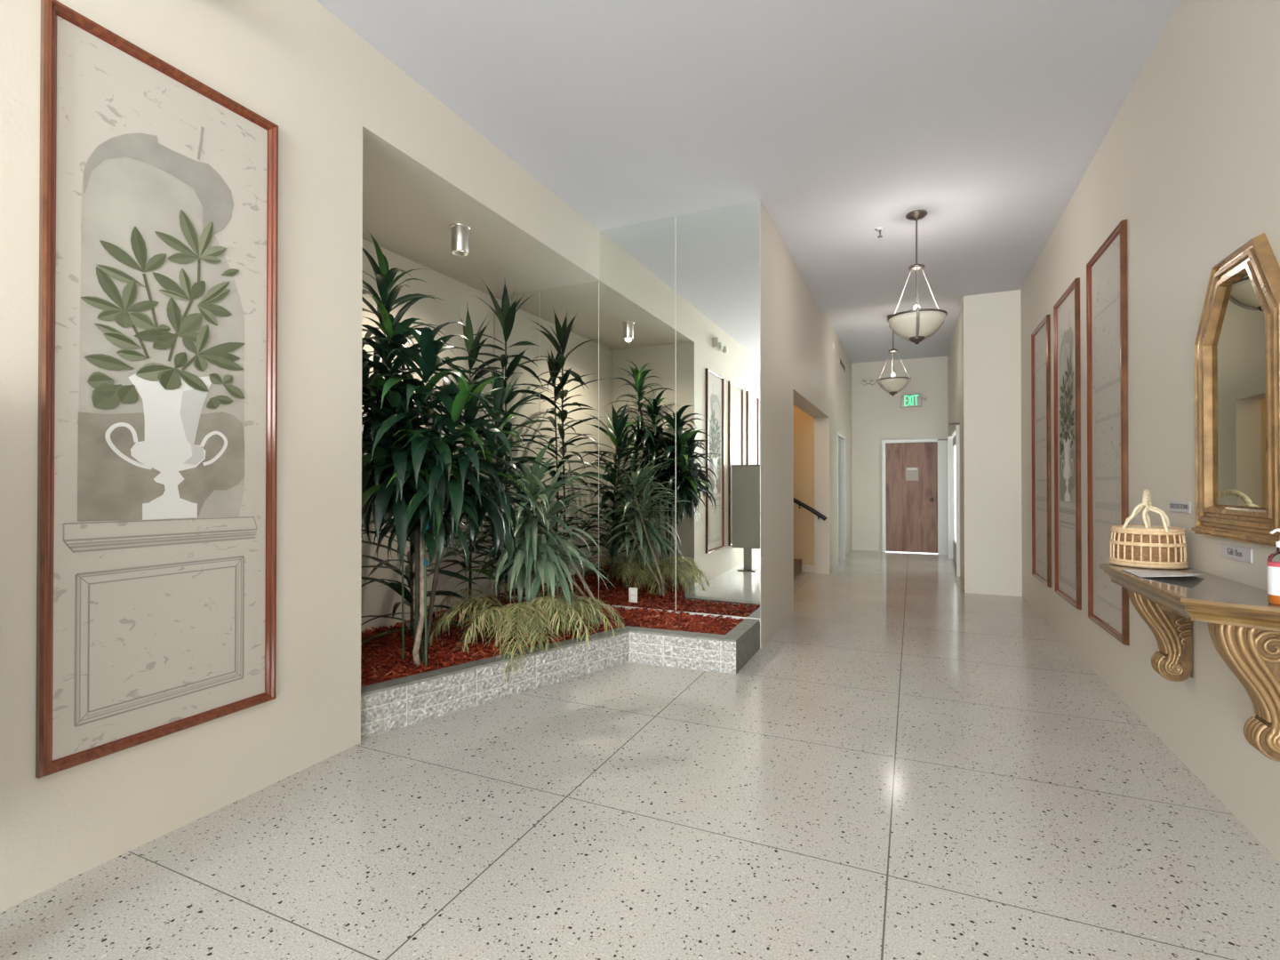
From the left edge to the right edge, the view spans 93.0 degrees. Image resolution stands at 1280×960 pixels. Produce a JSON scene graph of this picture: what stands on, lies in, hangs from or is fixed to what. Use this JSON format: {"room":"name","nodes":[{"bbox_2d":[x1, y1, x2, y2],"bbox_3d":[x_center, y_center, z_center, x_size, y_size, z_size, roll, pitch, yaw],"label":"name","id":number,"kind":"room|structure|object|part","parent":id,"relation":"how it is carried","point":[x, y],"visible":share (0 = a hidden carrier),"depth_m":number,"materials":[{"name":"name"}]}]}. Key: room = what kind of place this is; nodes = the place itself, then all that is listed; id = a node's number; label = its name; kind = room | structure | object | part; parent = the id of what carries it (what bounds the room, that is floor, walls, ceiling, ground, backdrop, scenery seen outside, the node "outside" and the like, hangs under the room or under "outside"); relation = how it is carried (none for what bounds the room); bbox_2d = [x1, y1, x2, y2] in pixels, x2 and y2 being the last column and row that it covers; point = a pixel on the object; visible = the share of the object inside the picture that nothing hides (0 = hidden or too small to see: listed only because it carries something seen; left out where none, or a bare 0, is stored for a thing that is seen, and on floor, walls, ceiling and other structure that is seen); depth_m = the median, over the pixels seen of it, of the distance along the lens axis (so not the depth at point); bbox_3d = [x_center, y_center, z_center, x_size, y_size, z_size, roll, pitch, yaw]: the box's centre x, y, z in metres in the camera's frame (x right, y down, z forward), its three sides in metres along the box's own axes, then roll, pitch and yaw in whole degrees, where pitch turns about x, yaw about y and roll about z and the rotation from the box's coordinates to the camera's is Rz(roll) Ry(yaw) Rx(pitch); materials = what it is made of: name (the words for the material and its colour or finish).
{"room":"apartment building lobby","nodes":[
{"label":"apartment building lobby","id":0,"kind":"room"},
{"bbox_2d":[0,0,363,911],"bbox_3d":[-3.790,-0.465,-1.053,1.211,3.395,9.267,0,0,24],"label":"wall","id":1,"kind":"structure","parent":0,"point":[293,64],"depth_m":2.43,"materials":[{"name":"beige paint"}]},
{"bbox_2d":[35,0,278,778],"bbox_3d":[-1.659,-0.286,2.175,0.030,2.373,0.744,0,0,24],"label":"painting","id":2,"kind":"object","parent":1,"relation":"attached to","point":[157,433],"visible":1,"depth_m":2.10,"materials":[{"name":"brown wood"}]},
{"bbox_2d":[80,209,244,408],"bbox_3d":[-1.669,-0.606,2.166,0.002,0.745,0.522,0,0,24],"label":"leaves","id":3,"kind":"object","parent":1,"relation":"attached to","point":[163,291],"depth_m":2.14,"materials":[{"name":"paint"}]},
{"bbox_2d":[180,384,208,464],"bbox_3d":[-1.639,-0.206,2.235,0.001,0.301,0.098,0,0,24],"label":"shade","id":4,"kind":"object","parent":1,"relation":"attached to","point":[193,400],"depth_m":2.23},
{"bbox_2d":[360,239,494,632],"bbox_3d":[-1.897,-0.426,4.516,0.100,3.395,2.444,0,0,24],"label":"wall","id":5,"kind":"structure","parent":0,"point":[377,599],"depth_m":4.87,"materials":[{"name":"beige paint"}]},
{"bbox_2d":[362,39,599,296],"bbox_3d":[-1.345,-1.913,4.278,1.111,0.424,2.444,0,0,24],"label":"wall niche header","id":6,"kind":"structure","parent":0,"point":[426,170],"depth_m":3.89,"materials":[{"name":"beige paint"}]},
{"bbox_2d":[449,223,470,256],"bbox_3d":[-1.214,-1.613,4.093,0.136,0.178,0.136,0,0,24],"label":"recessed light","id":7,"kind":"object","parent":6,"relation":"in","point":[459,231],"visible":1,"depth_m":4.05,"materials":[{"name":"silver metal"}]},
{"bbox_2d":[0,550,1279,959],"bbox_3d":[-0.389,1.313,1.810,7.000,0.120,21.800,0,0,24],"label":"floor","id":8,"kind":"structure","parent":0,"point":[914,765],"depth_m":2.15,"materials":[{"name":"stone"}]},
{"bbox_2d":[360,618,759,739],"bbox_3d":[-0.300,1.156,3.870,2.798,0.222,0.679,0,0,-27],"label":"brick planter","id":9,"kind":"object","parent":8,"relation":"on","point":[390,705],"visible":0.98,"depth_m":3.71,"materials":[{"name":"white stone"}]},
{"bbox_2d":[423,580,625,688],"bbox_3d":[-0.800,0.989,4.178,1.359,0.467,1.292,0,0,24],"label":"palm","id":10,"kind":"object","parent":9,"relation":"in","point":[510,617],"visible":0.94,"depth_m":3.88,"materials":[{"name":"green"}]},
{"bbox_2d":[360,595,743,687],"bbox_3d":[-0.772,1.052,3.993,2.407,0.088,2.450,0,0,24],"label":"mulch","id":11,"kind":"object","parent":9,"relation":"in","point":[381,658],"visible":0.44,"depth_m":4.02,"materials":[{"name":"red wood"}]},
{"bbox_2d":[360,374,511,654],"bbox_3d":[-1.429,0.126,4.029,1.120,1.965,1.232,0,0,24],"label":"tree","id":12,"kind":"object","parent":11,"relation":"on","point":[410,575],"visible":0.3,"depth_m":4.01,"materials":[{"name":"green plant"}]},
{"bbox_3d":[-1.515,0.438,4.011,0.022,1.341,0.113,0,0,-7],"label":"stem","id":13,"kind":"part","parent":12,"relation":"part of","materials":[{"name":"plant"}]},
{"bbox_2d":[361,229,556,666],"bbox_3d":[-1.273,-0.159,3.471,1.514,2.512,1.035,0,0,9],"label":"plant","id":14,"kind":"object","parent":11,"relation":"on","point":[405,464],"visible":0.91,"depth_m":3.34,"materials":[{"name":"green plant"}]},
{"bbox_2d":[426,308,533,610],"bbox_3d":[-1.264,-0.136,4.846,0.755,2.500,0.985,0,0,24],"label":"tree","id":15,"kind":"object","parent":11,"relation":"on","point":[470,343],"visible":0.21,"depth_m":4.87,"materials":[{"name":"green plant"}]},
{"bbox_3d":[-1.367,0.059,4.901,0.020,2.111,0.055,0,0,-32],"label":"stem","id":16,"kind":"part","parent":15,"relation":"part of","materials":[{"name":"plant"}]},
{"bbox_2d":[454,279,554,607],"bbox_3d":[-1.122,-0.255,4.957,0.922,2.740,0.922,0,0,24],"label":"tree","id":17,"kind":"object","parent":11,"relation":"on","point":[506,315],"visible":0.41,"depth_m":4.96,"materials":[{"name":"green plant"}]},
{"bbox_3d":[-1.101,-0.070,4.995,0.021,2.370,0.042,0,0,-37],"label":"stem","id":18,"kind":"part","parent":17,"relation":"part of","materials":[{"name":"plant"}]},
{"bbox_2d":[442,360,570,623],"bbox_3d":[-1.034,0.130,4.410,0.980,1.944,0.945,0,0,-26],"label":"tree","id":19,"kind":"object","parent":11,"relation":"on","point":[500,396],"visible":0.38,"depth_m":4.38,"materials":[{"name":"green plant"}]},
{"bbox_3d":[-1.036,0.326,4.433,0.021,1.551,0.108,0,0,0],"label":"stem","id":20,"kind":"part","parent":19,"relation":"part of","materials":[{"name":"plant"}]},
{"bbox_2d":[462,442,615,624],"bbox_3d":[-0.728,0.414,4.353,1.187,1.357,1.024,0,0,24],"label":"dracaena","id":21,"kind":"object","parent":11,"relation":"on","point":[536,559],"visible":0.85,"depth_m":4.24,"materials":[{"name":"plant"}]},
{"bbox_3d":[-0.525,0.750,4.474,0.462,0.687,0.031,0,0,2],"label":"stem","id":22,"kind":"part","parent":21,"relation":"part of","materials":[{"name":"plant"}]},
{"bbox_3d":[-0.531,0.619,4.403,0.439,0.948,0.304,0,0,24],"label":"stem","id":23,"kind":"part","parent":21,"relation":"part of","materials":[{"name":"plant"}]},
{"bbox_2d":[793,559,801,577],"bbox_3d":[1.115,0.676,8.374,1.960,1.246,1.400,0,0,24],"label":"stairs","id":24,"kind":"structure","parent":8,"relation":"on","point":[797,563],"depth_m":8.29,"materials":[{"name":"brown wood"}]},
{"bbox_2d":[493,200,793,648],"bbox_3d":[0.018,-0.482,5.751,2.582,3.525,1.379,0,0,24],"label":"wall partition","id":25,"kind":"structure","parent":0,"point":[777,394],"depth_m":5.13,"materials":[{"name":"beige paint"}]},
{"bbox_2d":[494,290,539,597],"bbox_3d":[-1.118,-0.319,5.501,0.494,2.740,0.006,0,0,24],"label":"mirror panel","id":26,"kind":"object","parent":25,"relation":"attached to","point":[526,324],"visible":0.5,"depth_m":5.47,"materials":[{"name":"white"}]},
{"bbox_2d":[539,280,599,603],"bbox_3d":[-0.621,-0.320,5.277,0.593,2.740,0.006,0,0,24],"label":"mirror panel","id":27,"kind":"object","parent":25,"relation":"attached to","point":[569,316],"visible":0.64,"depth_m":5.25,"materials":[{"name":"white"}]},
{"bbox_2d":[494,594,759,619],"bbox_3d":[-0.220,1.060,5.082,2.468,0.020,0.015,0,0,24],"label":"trim","id":28,"kind":"structure","parent":25,"relation":"attached to","point":[618,606],"depth_m":4.79,"materials":[{"name":"white paint"}]},
{"bbox_2d":[599,216,675,610],"bbox_3d":[-0.031,-0.534,5.014,0.696,3.164,0.006,0,0,24],"label":"mirror panel","id":29,"kind":"object","parent":25,"relation":"attached to","point":[637,281],"visible":0.88,"depth_m":5.01,"materials":[{"name":"white"}]},
{"bbox_2d":[628,587,637,602],"bbox_3d":[-0.059,0.950,5.008,0.074,0.120,0.008,0,0,24],"label":"power outlet","id":30,"kind":"object","parent":29,"relation":"attached to","point":[632,591],"visible":1,"depth_m":5.00,"materials":[{"name":"white plastic"}]},
{"bbox_2d":[675,200,760,618],"bbox_3d":[0.600,-0.536,4.731,0.683,3.164,0.006,0,0,24],"label":"mirror panel","id":31,"kind":"object","parent":25,"relation":"attached to","point":[718,262],"visible":1,"depth_m":4.73,"materials":[{"name":"white"}]},
{"bbox_2d":[315,0,1180,311],"bbox_3d":[-0.450,-2.326,0.602,3.900,0.350,15.000,0,0,24],"label":"ceiling","id":32,"kind":"structure","parent":0,"point":[845,119],"depth_m":3.47,"materials":[{"name":"white paint"}]},
{"bbox_2d":[876,226,883,238],"bbox_3d":[2.021,-2.083,5.114,0.060,0.071,0.060,0,0,24],"label":"sprinkler head","id":33,"kind":"object","parent":32,"relation":"attached to","point":[880,228],"visible":1,"depth_m":5.11},
{"bbox_2d":[887,209,947,344],"bbox_3d":[2.202,-1.599,4.833,0.438,1.042,0.456,0,0,24],"label":"pendant lamp","id":34,"kind":"object","parent":32,"relation":"hanging from","point":[916,325],"visible":1,"depth_m":4.77,"materials":[{"name":"white glass"}]},
{"bbox_3d":[2.125,-1.497,4.947,0.008,0.388,0.184,0,-1,-38],"label":"arm","id":35,"kind":"part","parent":34,"relation":"part of","materials":[{"name":"grey metal"}]},
{"bbox_3d":[2.206,-1.899,4.844,0.014,0.365,0.014,0,0,24],"label":"stem","id":36,"kind":"part","parent":34,"relation":"part of","materials":[{"name":"grey metal"}]},
{"bbox_3d":[2.206,-1.506,4.841,0.012,0.340,0.012,0,0,24],"label":"rod","id":37,"kind":"part","parent":34,"relation":"part of","materials":[{"name":"grey metal"}]},
{"bbox_3d":[2.206,-1.208,4.839,0.426,0.167,0.426,0,0,24],"label":"lamp shade","id":38,"kind":"part","parent":34,"relation":"part of","materials":[{"name":"white glass"}]},
{"bbox_3d":[2.155,-1.499,4.718,0.008,0.388,0.184,0,0,22],"label":"arm","id":39,"kind":"part","parent":34,"relation":"part of","materials":[{"name":"grey metal"}]},
{"bbox_3d":[2.338,-1.498,4.858,0.185,0.388,0.008,0,0,-8],"label":"arm","id":40,"kind":"part","parent":34,"relation":"part of","materials":[{"name":"grey metal"}]},
{"bbox_2d":[793,405,814,565],"bbox_3d":[0.737,-0.405,7.812,2.545,3.400,2.970,0,0,24],"label":"wall","id":41,"kind":"structure","parent":0,"point":[804,423],"depth_m":8.60,"materials":[{"name":"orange paint"}]},
{"bbox_2d":[801,564,814,572],"bbox_3d":[2.365,1.250,8.568,0.205,0.100,0.015,0,0,24],"label":"trim","id":42,"kind":"structure","parent":41,"relation":"attached to","point":[805,568],"depth_m":8.56,"materials":[{"name":"beige paint"}]},
{"bbox_2d":[793,497,826,520],"bbox_3d":[1.986,0.166,8.658,1.334,0.800,0.172,0,0,24],"label":"handrail","id":43,"kind":"object","parent":41,"relation":"attached to","point":[799,503],"visible":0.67,"depth_m":8.40,"materials":[{"name":"black metal"}]},
{"bbox_2d":[792,261,852,574],"bbox_3d":[2.646,-0.462,8.703,0.207,3.525,6.160,0,0,24],"label":"wall","id":44,"kind":"structure","parent":0,"point":[821,388],"depth_m":8.40,"materials":[{"name":"beige paint"}]},
{"bbox_2d":[837,432,845,558],"bbox_3d":[3.150,0.294,9.820,0.222,2.030,1.080,0,0,24],"label":"trim","id":45,"kind":"structure","parent":44,"relation":"attached to","point":[841,440],"depth_m":10.24,"materials":[{"name":"white paint"}]},
{"bbox_2d":[839,357,845,372],"bbox_3d":[3.291,-1.871,9.882,0.012,0.100,0.840,0,0,24],"label":"air vent","id":46,"kind":"object","parent":44,"relation":"in","point":[841,363],"visible":1,"depth_m":9.85,"materials":[{"name":"grey metal"}]},
{"bbox_2d":[825,296,960,363],"bbox_3d":[3.880,-2.330,9.264,2.100,0.220,4.350,0,0,24],"label":"ceiling","id":47,"kind":"structure","parent":0,"point":[865,334],"depth_m":9.17,"materials":[{"name":"white paint"}]},
{"bbox_2d":[875,314,911,396],"bbox_3d":[3.436,-1.681,8.221,0.438,1.092,0.456,0,-1,-42],"label":"pendant lamp","id":48,"kind":"object","parent":47,"relation":"hanging from","point":[892,385],"visible":0.91,"depth_m":8.12,"materials":[{"name":"white glass"}]},
{"bbox_3d":[3.430,-1.264,8.225,0.426,0.167,0.426,0,-1,-42],"label":"lamp shade","id":49,"kind":"part","parent":48,"relation":"part of","materials":[{"name":"white glass"}]},
{"bbox_2d":[851,356,948,551],"bbox_3d":[4.755,-0.494,11.198,2.300,3.625,0.120,0,0,24],"label":"wall","id":50,"kind":"structure","parent":0,"point":[877,415],"depth_m":11.27,"materials":[{"name":"beige paint"}]},
{"bbox_2d":[861,378,874,385],"bbox_3d":[4.251,-1.822,11.306,0.240,0.118,0.112,0,0,24],"label":"emergency light","id":51,"kind":"object","parent":50,"relation":"attached to","point":[871,381],"visible":1,"depth_m":11.29,"materials":[{"name":"beige paint"}]},
{"bbox_2d":[901,393,926,407],"bbox_3d":[4.963,-1.443,11.016,0.415,0.230,0.054,0,0,24],"label":"exit sign","id":52,"kind":"object","parent":50,"relation":"attached to","point":[911,400],"visible":1,"depth_m":11.01,"materials":[{"name":"green plastic"}]},
{"bbox_2d":[881,439,947,554],"bbox_3d":[4.959,0.292,10.964,1.090,2.050,0.130,0,0,24],"label":"door","id":53,"kind":"structure","parent":50,"relation":"in","point":[915,513],"depth_m":10.97,"materials":[{"name":"brown wood"}]},
{"bbox_2d":[905,467,918,480],"bbox_3d":[4.923,-0.108,10.989,0.210,0.240,0.008,0,0,24],"label":"paper notice","id":54,"kind":"object","parent":53,"relation":"attached to","point":[911,473],"visible":1,"depth_m":10.99,"materials":[{"name":"beige"}]},
{"bbox_2d":[947,289,1022,596],"bbox_3d":[4.886,-0.461,8.744,0.680,3.525,4.250,0,0,24],"label":"wall","id":55,"kind":"structure","parent":0,"point":[984,364],"depth_m":6.84,"materials":[{"name":"beige paint"}]},
{"bbox_2d":[947,424,959,576],"bbox_3d":[4.781,0.285,9.153,0.150,2.038,2.220,0,0,24],"label":"trim","id":56,"kind":"structure","parent":55,"relation":"attached to","point":[957,435],"depth_m":10.10,"materials":[{"name":"white paint"}]},
{"bbox_2d":[948,422,959,424],"bbox_3d":[4.244,-0.760,8.209,0.129,0.025,0.065,0,0,24],"label":"trim","id":57,"kind":"structure","parent":55,"relation":"attached to","point":[953,423],"depth_m":8.18,"materials":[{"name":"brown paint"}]},
{"bbox_2d":[952,435,956,563],"bbox_3d":[4.797,0.299,9.146,0.045,1.990,2.000,0,0,24],"label":"door","id":58,"kind":"structure","parent":55,"relation":"in","point":[954,437],"depth_m":9.84,"materials":[{"name":"grey paint"}]},
{"bbox_3d":[5.004,0.212,9.607,0.008,1.530,0.750,0,0,24],"label":"glass","id":59,"kind":"part","parent":58,"relation":"part of","materials":[{"name":"white glass"}]},
{"bbox_2d":[1020,0,1279,862],"bbox_3d":[1.197,-0.459,-0.151,0.120,3.395,15.000,0,0,24],"label":"wall","id":60,"kind":"structure","parent":0,"point":[1190,158],"depth_m":2.76,"materials":[{"name":"beige paint"}]},
{"bbox_2d":[1031,314,1051,587],"bbox_3d":[3.706,-0.252,5.617,0.030,2.373,0.744,0,0,24],"label":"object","id":61,"kind":"object","parent":60,"relation":"attached to","point":[1041,336],"visible":1,"depth_m":5.61,"materials":[{"name":"paint"}]},
{"bbox_2d":[1059,359,1074,449],"bbox_3d":[3.294,-0.578,4.690,0.002,0.745,0.522,0,0,24],"label":"leaves","id":62,"kind":"object","parent":60,"relation":"attached to","point":[1067,366],"depth_m":4.67,"materials":[{"name":"paint"}]},
{"bbox_2d":[1053,277,1081,609],"bbox_3d":[3.284,-0.259,4.677,0.030,2.373,0.744,0,0,24],"label":"painting","id":63,"kind":"object","parent":60,"relation":"attached to","point":[1067,355],"visible":1,"depth_m":4.66,"materials":[{"name":"paint"}]},
{"bbox_2d":[1067,436,1071,475],"bbox_3d":[3.263,-0.179,4.616,0.001,0.301,0.098,0,0,24],"label":"shade","id":64,"kind":"object","parent":60,"relation":"attached to","point":[1068,445],"depth_m":4.63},
{"bbox_2d":[1086,219,1129,645],"bbox_3d":[2.856,-0.265,3.725,0.030,2.373,0.744,0,0,24],"label":"painting","id":65,"kind":"object","parent":60,"relation":"attached to","point":[1107,306],"visible":0.98,"depth_m":3.71,"materials":[{"name":"brown wood"}]},
{"bbox_2d":[1168,500,1191,513],"bbox_3d":[2.421,0.119,2.725,0.007,0.051,0.232,0,0,24],"label":"name plate","id":66,"kind":"object","parent":60,"relation":"attached to","point":[1175,506],"visible":1,"depth_m":2.71,"materials":[{"name":"grey"}]},
{"bbox_2d":[1098,563,1279,761],"bbox_3d":[2.046,0.624,2.278,0.319,0.496,1.210,0,0,24],"label":"console table","id":67,"kind":"object","parent":60,"relation":"attached to","point":[1244,627],"visible":1,"depth_m":1.94,"materials":[{"name":"metal"}]},
{"bbox_2d":[1108,488,1188,569],"bbox_3d":[2.245,0.209,2.690,0.273,0.338,0.273,0,-1,39],"label":"wicker basket","id":68,"kind":"object","parent":67,"relation":"on","point":[1148,546],"visible":1,"depth_m":2.60,"materials":[{"name":"brown wicker"}]},
{"bbox_3d":[2.243,0.133,2.693,0.165,0.185,0.237,0,-1,41],"label":"handle","id":69,"kind":"part","parent":68,"relation":"part of","materials":[{"name":"beige wicker"}]},
{"bbox_2d":[1120,568,1204,576],"bbox_3d":[2.072,0.363,2.372,0.235,0.024,0.310,0,0,24],"label":"flyer","id":70,"kind":"object","parent":67,"relation":"on","point":[1139,572],"visible":1,"depth_m":2.37,"materials":[{"name":"white paper"}]},
{"bbox_3d":[2.046,0.414,2.279,0.319,0.074,1.210,0,0,24],"label":"edge moulding","id":71,"kind":"part","parent":67,"relation":"part of","materials":[{"name":"brown wood"}]},
{"bbox_2d":[1266,528,1279,605],"bbox_3d":[1.928,0.258,1.820,0.067,0.228,0.067,0,-1,40],"label":"soap bottle","id":72,"kind":"object","parent":67,"relation":"on","point":[1273,567],"visible":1,"depth_m":1.82,"materials":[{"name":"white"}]},
{"bbox_2d":[1267,547,1279,561],"bbox_3d":[1.928,0.266,1.820,0.066,0.132,0.066,0,0,24],"label":"bottle","id":73,"kind":"object","parent":72,"relation":"on","point":[1270,556],"depth_m":1.85,"materials":[{"name":"plastic"}]},
{"bbox_2d":[1191,232,1279,548],"bbox_3d":[2.173,-0.310,2.216,0.040,1.059,0.670,0,0,24],"label":"wall mirror","id":74,"kind":"object","parent":60,"relation":"attached to","point":[1237,341],"visible":0.98,"depth_m":2.19,"materials":[{"name":"brown wood"}]},
{"bbox_3d":[2.173,0.206,2.213,0.040,0.026,0.670,0,0,24],"label":"sill moulding","id":75,"kind":"part","parent":74,"relation":"part of","materials":[{"name":"brown wood"}]},
{"bbox_2d":[1212,274,1266,507],"bbox_3d":[2.183,-0.317,2.212,0.001,0.821,0.436,0,0,24],"label":"mirror glass","id":76,"kind":"object","parent":74,"relation":"attached to","point":[1238,345],"depth_m":2.21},
{"bbox_2d":[1220,543,1252,563],"bbox_3d":[2.209,0.270,2.253,0.007,0.050,0.235,0,0,24],"label":"name plate","id":77,"kind":"object","parent":60,"relation":"attached to","point":[1230,551],"visible":1,"depth_m":2.24,"materials":[{"name":"grey"}]}
]}

